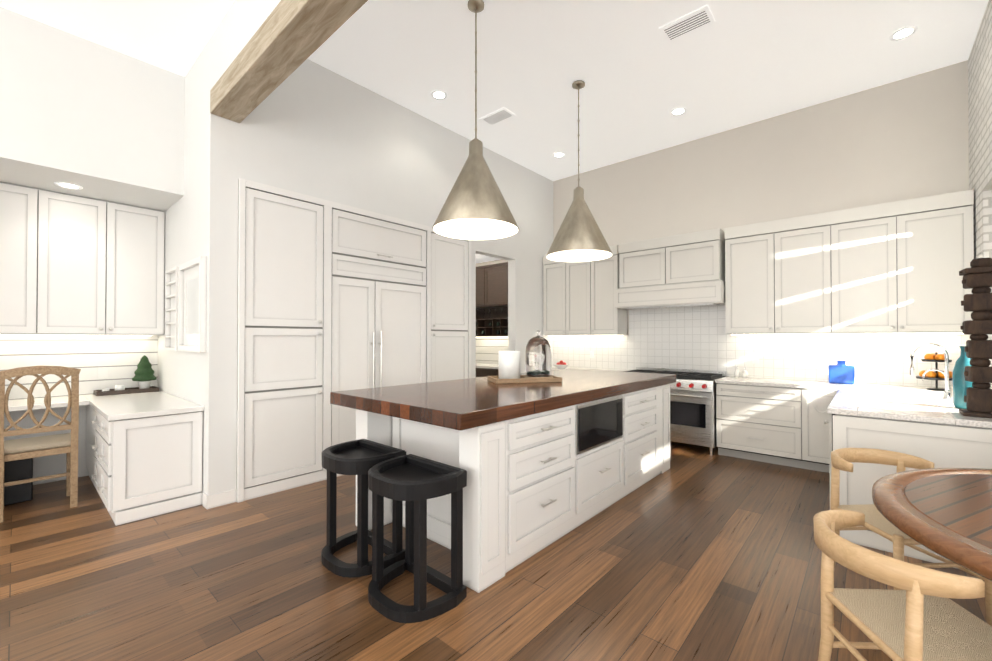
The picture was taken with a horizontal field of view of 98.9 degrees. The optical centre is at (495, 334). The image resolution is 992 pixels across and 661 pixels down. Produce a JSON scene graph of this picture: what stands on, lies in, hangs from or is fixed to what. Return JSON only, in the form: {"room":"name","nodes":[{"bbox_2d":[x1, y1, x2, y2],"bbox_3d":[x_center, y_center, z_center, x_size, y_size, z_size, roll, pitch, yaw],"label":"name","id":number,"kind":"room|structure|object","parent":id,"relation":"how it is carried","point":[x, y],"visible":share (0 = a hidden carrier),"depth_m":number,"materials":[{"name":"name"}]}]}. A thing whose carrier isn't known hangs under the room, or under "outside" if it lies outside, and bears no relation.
{"room":"kitchen","nodes":[
{"label":"kitchen","id":0,"kind":"room"},
{"bbox_2d":[4,396,88,484],"bbox_3d":[-2.828,-0.615,6.101,0.170,4.170,7.020,0,-1,41],"label":"wall","id":1,"kind":"structure","parent":0,"point":[49,465],"depth_m":4.19,"materials":[{"name":"white paint"}]},
{"bbox_2d":[0,336,157,399],"bbox_3d":[-4.455,0.306,4.107,0.012,0.609,1.869,0,-1,41],"label":"wall","id":2,"kind":"structure","parent":1,"relation":"attached to","point":[119,357],"depth_m":4.33,"materials":[{"name":"white wood"}]},
{"bbox_2d":[97,367,107,378],"bbox_3d":[-4.133,0.400,4.456,0.008,0.120,0.080,0,-1,41],"label":"outlet","id":3,"kind":"object","parent":2,"relation":"attached to","point":[102,372],"visible":1,"depth_m":4.45,"materials":[{"name":"plastic"}]},
{"bbox_2d":[0,182,164,336],"bbox_3d":[-4.323,-0.668,3.999,0.366,1.361,1.868,0,-1,41],"label":"upper cabinet","id":4,"kind":"object","parent":1,"relation":"attached to","point":[72,265],"visible":1,"depth_m":4.10,"materials":[{"name":"white wood"}]},
{"bbox_2d":[0,7,184,210],"bbox_3d":[-4.051,-1.927,3.765,1.100,1.150,1.880,0,-1,41],"label":"soffit","id":5,"kind":"structure","parent":0,"point":[96,121],"depth_m":3.63,"materials":[{"name":"white paint"}]},
{"bbox_2d":[54,182,82,189],"bbox_3d":[-3.865,-1.348,3.836,0.184,0.005,0.184,0,-1,41],"label":"recessed light","id":6,"kind":"object","parent":5,"relation":"attached to","point":[68,185],"visible":1,"depth_m":3.83,"materials":[{"name":"beige"}]},
{"bbox_2d":[0,0,234,76],"bbox_3d":[-1.587,-2.702,-0.586,10.900,0.320,5.400,0,-1,41],"label":"ceiling","id":7,"kind":"structure","parent":0,"point":[173,36],"depth_m":3.40,"materials":[{"name":"white paint"}]},
{"bbox_2d":[211,0,280,88],"bbox_3d":[0.977,-2.415,0.733,8.800,0.670,0.215,0,-1,41],"label":"wall","id":8,"kind":"structure","parent":0,"point":[240,24],"depth_m":3.17,"materials":[{"name":"white paint"}]},
{"bbox_2d":[210,0,367,122],"bbox_3d":[0.978,-1.980,0.729,8.798,0.199,0.225,0,-1,41],"label":"header beam","id":9,"kind":"structure","parent":0,"point":[287,39],"depth_m":2.83,"materials":[{"name":"brown wood"}]},
{"bbox_2d":[157,38,475,494],"bbox_3d":[-2.063,-0.622,5.380,1.930,4.170,3.190,0,-1,41],"label":"wall","id":10,"kind":"structure","parent":0,"point":[309,127],"depth_m":4.08,"materials":[{"name":"white paint"}]},
{"bbox_2d":[165,266,178,350],"bbox_3d":[-3.229,-0.252,4.244,0.460,0.810,0.050,0,-1,41],"label":"shelf niche","id":11,"kind":"object","parent":10,"relation":"attached to","point":[171,308],"visible":0.69,"depth_m":4.33,"materials":[{"name":"white wood"}]},
{"bbox_2d":[178,256,206,351],"bbox_3d":[-2.736,-0.256,3.812,0.730,0.810,0.045,0,-1,41],"label":"picture frame","id":12,"kind":"object","parent":10,"relation":"attached to","point":[192,305],"visible":1,"depth_m":3.80,"materials":[{"name":"white wood"}]},
{"bbox_2d":[202,489,236,508],"bbox_3d":[-0.942,1.407,5.252,0.127,0.110,4.532,0,-1,41],"label":"baseboard","id":13,"kind":"structure","parent":10,"relation":"attached to","point":[218,499],"depth_m":3.58,"materials":[{"name":"white wood"}]},
{"bbox_2d":[236,178,470,502],"bbox_3d":[-1.278,0.052,4.735,0.091,2.810,2.850,0,-1,41],"label":"tall cabinet","id":14,"kind":"object","parent":10,"relation":"attached to","point":[333,296],"visible":0.9,"depth_m":4.24,"materials":[{"name":"wood"}]},
{"bbox_2d":[476,254,499,262],"bbox_3d":[-0.420,-1.518,7.366,1.780,0.100,1.950,0,-1,41],"label":"ceiling","id":15,"kind":"structure","parent":0,"point":[480,258],"depth_m":8.12,"materials":[{"name":"white paint"}]},
{"bbox_2d":[0,441,985,660],"bbox_3d":[0.132,1.476,1.326,10.900,0.100,10.600,0,-1,41],"label":"floor","id":16,"kind":"structure","parent":0,"point":[696,553],"depth_m":2.43,"materials":[{"name":"brown wood"}]},
{"bbox_2d":[4,458,32,505],"bbox_3d":[-4.362,1.248,3.690,0.475,0.400,0.440,0,-1,41],"label":"printer","id":17,"kind":"object","parent":16,"relation":"on","point":[18,470],"visible":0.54,"depth_m":3.65,"materials":[{"name":"black plastic"}]},
{"bbox_2d":[0,366,80,521],"bbox_3d":[-3.811,0.847,3.528,0.541,1.201,0.470,0,-1,41],"label":"desk chair","id":18,"kind":"object","parent":16,"relation":"on","point":[31,447],"visible":1,"depth_m":3.43,"materials":[{"name":"brown wood"}]},
{"bbox_2d":[8,390,203,525],"bbox_3d":[-3.781,1.026,3.506,1.808,0.840,1.868,0,-1,41],"label":"desk","id":19,"kind":"object","parent":16,"relation":"on","point":[143,455],"visible":0.98,"depth_m":3.44,"materials":[{"name":"wood"}]},
{"bbox_2d":[93,355,158,395],"bbox_3d":[-3.915,0.418,4.503,0.240,0.393,0.500,0,-1,41],"label":"tray","id":20,"kind":"object","parent":19,"relation":"on","point":[144,375],"visible":1,"depth_m":4.54,"materials":[{"name":"brown wood"}]},
{"bbox_2d":[321,439,405,577],"bbox_3d":[-0.891,1.090,2.740,0.528,0.697,0.398,0,-1,41],"label":"stool","id":21,"kind":"object","parent":16,"relation":"on","point":[359,458],"visible":0.94,"depth_m":2.67,"materials":[{"name":"black wood"}]},
{"bbox_2d":[368,454,466,622],"bbox_3d":[-0.472,1.087,2.338,0.528,0.697,0.398,0,-1,41],"label":"stool","id":22,"kind":"object","parent":16,"relation":"on","point":[414,482],"visible":1,"depth_m":2.29,"materials":[{"name":"black wood"}]},
{"bbox_2d":[476,367,498,377],"bbox_3d":[0.011,1.046,7.847,0.730,0.880,0.620,0,-1,41],"label":"base cabinet","id":23,"kind":"object","parent":16,"relation":"on","point":[484,370],"depth_m":7.60,"materials":[{"name":"brown wood"}]},
{"bbox_2d":[476,363,498,366],"bbox_3d":[0.016,0.586,7.841,1.760,0.039,0.630,0,-1,41],"label":"countertop","id":24,"kind":"structure","parent":23,"relation":"on","point":[477,364],"depth_m":7.83,"materials":[{"name":"white stone"}]},
{"bbox_2d":[356,381,675,592],"bbox_3d":[0.443,0.985,3.902,1.346,0.930,3.030,0,-1,41],"label":"kitchen island","id":25,"kind":"object","parent":16,"relation":"on","point":[544,465],"depth_m":2.93,"materials":[{"name":"white wood"}]},
{"bbox_2d":[330,369,675,432],"bbox_3d":[0.384,0.474,3.913,1.390,0.089,3.300,0,-1,41],"label":"island countertop","id":26,"kind":"structure","parent":25,"relation":"on","point":[462,404],"depth_m":2.99,"materials":[{"name":"brown wood"}]},
{"bbox_2d":[487,375,561,383],"bbox_3d":[0.259,0.409,3.930,0.620,0.040,0.340,0,-1,-14],"label":"tray","id":27,"kind":"object","parent":26,"relation":"on","point":[495,379],"visible":0.85,"depth_m":3.77,"materials":[{"name":"brown wood"}]},
{"bbox_2d":[499,351,519,378],"bbox_3d":[0.123,0.280,3.898,0.200,0.260,0.200,0,-1,41],"label":"candle jar","id":28,"kind":"object","parent":27,"relation":"on","point":[509,364],"visible":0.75,"depth_m":3.81,"materials":[{"name":"white wax"}]},
{"bbox_2d":[523,331,552,377],"bbox_3d":[0.395,0.186,3.965,0.280,0.450,0.280,0,-1,41],"label":"cloche","id":29,"kind":"object","parent":27,"relation":"on","point":[538,357],"visible":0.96,"depth_m":3.87,"materials":[{"name":"clear glass"}]},
{"bbox_2d":[623,367,726,454],"bbox_3d":[2.337,0.971,5.704,1.225,0.990,0.722,0,-1,41],"label":"range","id":30,"kind":"object","parent":16,"relation":"on","point":[693,406],"visible":0.35,"depth_m":5.26,"materials":[{"name":"silver metal"}]},
{"bbox_2d":[716,383,847,478],"bbox_3d":[3.278,1.019,4.922,1.190,0.880,0.662,0,-1,41],"label":"base cabinet","id":31,"kind":"object","parent":16,"relation":"on","point":[797,427],"depth_m":4.69,"materials":[{"name":"white wood"}]},
{"bbox_2d":[715,376,836,390],"bbox_3d":[3.279,0.559,4.949,1.170,0.039,0.627,0,-1,41],"label":"countertop","id":32,"kind":"structure","parent":31,"relation":"on","point":[820,385],"depth_m":4.79,"materials":[{"name":"stone"}]},
{"bbox_2d":[734,366,739,377],"bbox_3d":[3.065,0.466,5.388,0.062,0.153,0.062,0,-1,-4],"label":"soap bottle","id":33,"kind":"object","parent":32,"relation":"on","point":[737,373],"depth_m":5.37,"materials":[{"name":"white ceramic"}]},
{"bbox_2d":[742,367,747,377],"bbox_3d":[3.132,0.475,5.329,0.062,0.133,0.062,0,-1,-4],"label":"soap bottle","id":34,"kind":"object","parent":32,"relation":"on","point":[745,374],"depth_m":5.31,"materials":[{"name":"white ceramic"}]},
{"bbox_2d":[827,383,991,427],"bbox_3d":[3.509,0.637,3.590,0.973,0.220,2.361,0,-1,41],"label":"countertop","id":35,"kind":"structure","parent":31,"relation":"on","point":[911,403],"depth_m":3.18,"materials":[{"name":"stone"}]},
{"bbox_2d":[829,361,854,383],"bbox_3d":[3.805,0.411,4.670,0.220,0.250,0.100,0,-1,41],"label":"vase","id":36,"kind":"object","parent":35,"relation":"on","point":[841,372],"visible":1,"depth_m":4.64,"materials":[{"name":"glass"}]},
{"bbox_2d":[909,343,952,400],"bbox_3d":[3.612,0.295,3.527,0.255,0.460,0.332,0,-1,41],"label":"faucet","id":37,"kind":"object","parent":35,"relation":"on","point":[947,395],"visible":1,"depth_m":3.43,"materials":[{"name":"silver metal"}]},
{"bbox_2d":[916,352,951,389],"bbox_3d":[4.272,0.350,4.112,0.290,0.360,0.290,0,-1,41],"label":"stand","id":38,"kind":"object","parent":35,"relation":"on","point":[936,358],"visible":0.81,"depth_m":4.08,"materials":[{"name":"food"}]},
{"bbox_2d":[952,346,972,408],"bbox_3d":[3.315,0.300,2.997,0.124,0.440,0.122,0,-1,41],"label":"vase","id":39,"kind":"object","parent":35,"relation":"on","point":[960,384],"visible":0.65,"depth_m":2.98,"materials":[{"name":"glass"}]},
{"bbox_2d":[959,258,991,417],"bbox_3d":[3.106,0.015,2.717,0.185,1.005,0.180,0,-1,41],"label":"totem","id":40,"kind":"object","parent":35,"relation":"on","point":[977,280],"visible":1,"depth_m":2.69,"materials":[{"name":"brown wood"}]},
{"bbox_2d":[813,510,991,660],"bbox_3d":[1.421,1.055,1.439,0.550,0.747,0.510,0,-1,8],"label":"chair","id":41,"kind":"object","parent":16,"relation":"on","point":[921,616],"visible":1,"depth_m":1.42,"materials":[{"name":"brown wood"}]},
{"bbox_2d":[830,448,991,625],"bbox_3d":[2.195,1.063,2.342,0.510,0.747,0.550,0,-1,-2],"label":"chair","id":42,"kind":"object","parent":16,"relation":"on","point":[878,522],"visible":0.52,"depth_m":2.42,"materials":[{"name":"brown wood"}]},
{"bbox_2d":[872,468,991,580],"bbox_3d":[2.302,1.044,1.296,1.720,0.761,1.720,0,-1,41],"label":"dining table","id":43,"kind":"object","parent":16,"relation":"on","point":[946,513],"visible":1,"depth_m":1.63,"materials":[{"name":"brown wood"}]},
{"bbox_3d":[1.339,1.035,6.645,1.478,0.880,0.643,0,-1,41],"label":"base cabinet","id":44,"kind":"object","parent":16,"relation":"on","visible":0},
{"bbox_2d":[551,367,616,370],"bbox_3d":[1.351,0.575,6.652,1.493,0.039,0.622,0,-1,41],"label":"countertop","id":45,"kind":"structure","parent":44,"relation":"on","point":[554,368],"depth_m":6.81,"materials":[{"name":"stone"}]},
{"bbox_2d":[553,360,569,368],"bbox_3d":[1.069,0.487,6.935,0.270,0.139,0.270,0,-1,41],"label":"fruit bowl","id":46,"kind":"object","parent":45,"relation":"on","point":[561,364],"visible":1,"depth_m":6.88,"materials":[{"name":"white ceramic"}]},
{"bbox_2d":[476,146,552,372],"bbox_3d":[0.304,-0.609,6.720,0.150,4.170,1.950,0,-1,41],"label":"wall pier","id":47,"kind":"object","parent":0,"point":[527,193],"visible":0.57,"depth_m":6.77,"materials":[{"name":"white paint"}]},
{"bbox_2d":[307,0,988,180],"bbox_3d":[0.503,-2.764,4.637,7.130,0.100,5.200,0,-1,41],"label":"ceiling","id":48,"kind":"structure","parent":0,"point":[737,63],"depth_m":4.22,"materials":[{"name":"white paint"}]},
{"bbox_2d":[431,90,446,99],"bbox_3d":[-0.644,-2.709,4.795,0.184,0.005,0.184,0,-1,41],"label":"recessed light","id":49,"kind":"object","parent":48,"relation":"in","point":[439,95],"visible":1,"depth_m":4.80,"materials":[{"name":"beige"}]},
{"bbox_2d":[432,0,518,239],"bbox_3d":[-0.165,-1.788,3.484,0.708,1.868,0.708,0,-1,41],"label":"pendant light","id":50,"kind":"object","parent":48,"relation":"hanging from","point":[475,206],"visible":1,"depth_m":3.36,"materials":[{"name":"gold metal"}]},
{"bbox_2d":[480,107,515,125],"bbox_3d":[0.021,-2.700,5.262,0.400,0.014,0.240,0,-1,41],"label":"ceiling vent","id":51,"kind":"object","parent":48,"relation":"in","point":[498,116],"visible":1,"depth_m":5.24,"materials":[{"name":"white metal"}]},
{"bbox_2d":[553,152,564,157],"bbox_3d":[0.944,-2.694,6.354,0.184,0.005,0.184,0,-1,41],"label":"recessed light","id":52,"kind":"object","parent":48,"relation":"in","point":[559,154],"visible":1,"depth_m":6.34,"materials":[{"name":"beige"}]},
{"bbox_2d":[546,80,612,261],"bbox_3d":[0.893,-1.778,4.578,0.708,1.868,0.708,0,-1,41],"label":"pendant light","id":53,"kind":"object","parent":48,"relation":"hanging from","point":[579,236],"visible":1,"depth_m":4.44,"materials":[{"name":"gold metal"}]},
{"bbox_2d":[670,107,685,115],"bbox_3d":[2.211,-2.706,5.144,0.184,0.005,0.184,0,-1,41],"label":"recessed light","id":54,"kind":"object","parent":48,"relation":"in","point":[677,111],"visible":1,"depth_m":5.14,"materials":[{"name":"beige"}]},
{"bbox_2d":[659,5,714,42],"bbox_3d":[1.670,-2.714,3.715,0.400,0.014,0.240,0,-1,41],"label":"ceiling vent","id":55,"kind":"object","parent":48,"relation":"in","point":[693,21],"visible":1,"depth_m":3.70,"materials":[{"name":"white metal"}]},
{"bbox_2d":[889,26,917,40],"bbox_3d":[3.675,-2.718,3.827,0.184,0.005,0.184,0,-1,41],"label":"recessed light","id":56,"kind":"object","parent":48,"relation":"in","point":[904,33],"visible":1,"depth_m":3.83,"materials":[{"name":"beige"}]},
{"bbox_2d":[476,60,968,387],"bbox_3d":[2.153,-0.612,6.489,7.130,4.170,0.150,0,-1,41],"label":"wall","id":57,"kind":"structure","parent":0,"point":[903,139],"depth_m":5.10,"materials":[{"name":"beige paint"}]},
{"bbox_2d":[476,266,487,337],"bbox_3d":[-0.308,-0.635,8.324,0.650,1.350,0.330,0,-1,41],"label":"upper cabinet","id":58,"kind":"object","parent":57,"relation":"attached to","point":[481,271],"depth_m":8.12,"materials":[{"name":"brown wood"}]},
{"bbox_2d":[476,337,507,363],"bbox_3d":[0.221,0.303,8.076,1.760,0.529,0.010,0,-1,41],"label":"backsplash","id":59,"kind":"structure","parent":57,"relation":"attached to","point":[488,350],"depth_m":8.36,"materials":[{"name":"white tile"}]},
{"bbox_2d":[488,262,507,337],"bbox_3d":[0.106,-0.638,7.959,0.695,1.350,0.330,0,-1,41],"label":"upper cabinet","id":60,"kind":"object","parent":57,"relation":"attached to","point":[491,286],"depth_m":7.86,"materials":[{"name":"brown wood"}]},
{"bbox_2d":[476,308,507,317],"label":"bottles","id":61,"kind":"object","parent":60,"relation":"in","point":[494,312],"depth_m":8.05,"materials":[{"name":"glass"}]},
{"bbox_2d":[488,322,507,333],"label":"bottles","id":62,"kind":"object","parent":60,"relation":"in","point":[490,323],"depth_m":7.86,"materials":[{"name":"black glass"}]},
{"bbox_2d":[543,257,594,335],"bbox_3d":[1.256,-0.657,6.946,0.956,1.330,0.322,0,-1,41],"label":"upper cabinet","id":63,"kind":"object","parent":57,"relation":"attached to","point":[578,298],"depth_m":6.81,"materials":[{"name":"white wood"}]},
{"bbox_2d":[595,245,626,335],"bbox_3d":[1.710,-0.661,6.546,0.510,1.330,0.322,0,-1,41],"label":"upper cabinet","id":64,"kind":"object","parent":57,"relation":"attached to","point":[610,320],"depth_m":6.38,"materials":[{"name":"white wood"}]},
{"bbox_2d":[615,228,724,309],"bbox_3d":[2.394,-0.858,5.865,1.420,0.948,0.443,0,-1,41],"label":"range hood","id":65,"kind":"object","parent":57,"relation":"attached to","point":[682,270],"visible":0.92,"depth_m":5.67,"materials":[{"name":"white wood"}]},
{"bbox_2d":[553,305,970,387],"bbox_3d":[2.830,0.076,5.776,4.878,0.939,0.012,0,-1,41],"label":"backsplash","id":66,"kind":"structure","parent":57,"relation":"attached to","point":[696,338],"depth_m":5.49,"materials":[{"name":"tile"}]},
{"bbox_2d":[905,358,914,368],"bbox_3d":[4.331,0.297,4.437,0.070,0.115,0.008,0,-1,41],"label":"outlet","id":67,"kind":"object","parent":66,"relation":"attached to","point":[907,360],"depth_m":4.44,"materials":[{"name":"plastic"}]},
{"bbox_2d":[725,210,840,334],"bbox_3d":[3.390,-0.675,5.066,1.108,1.330,0.322,0,-1,41],"label":"upper cabinet","id":68,"kind":"object","parent":57,"relation":"attached to","point":[783,276],"depth_m":4.90,"materials":[{"name":"white wood"}]},
{"bbox_2d":[841,189,973,334],"bbox_3d":[4.125,-0.681,4.418,1.108,1.330,0.322,0,-1,41],"label":"upper cabinet","id":69,"kind":"object","parent":57,"relation":"attached to","point":[893,268],"depth_m":4.23,"materials":[{"name":"white wood"}]},
{"bbox_2d":[968,0,991,388],"bbox_3d":[3.855,-0.643,3.142,0.150,4.170,2.620,0,-1,41],"label":"brick wall","id":70,"kind":"structure","parent":0,"point":[980,110],"depth_m":3.69,"materials":[{"name":"white brick"}]}
]}

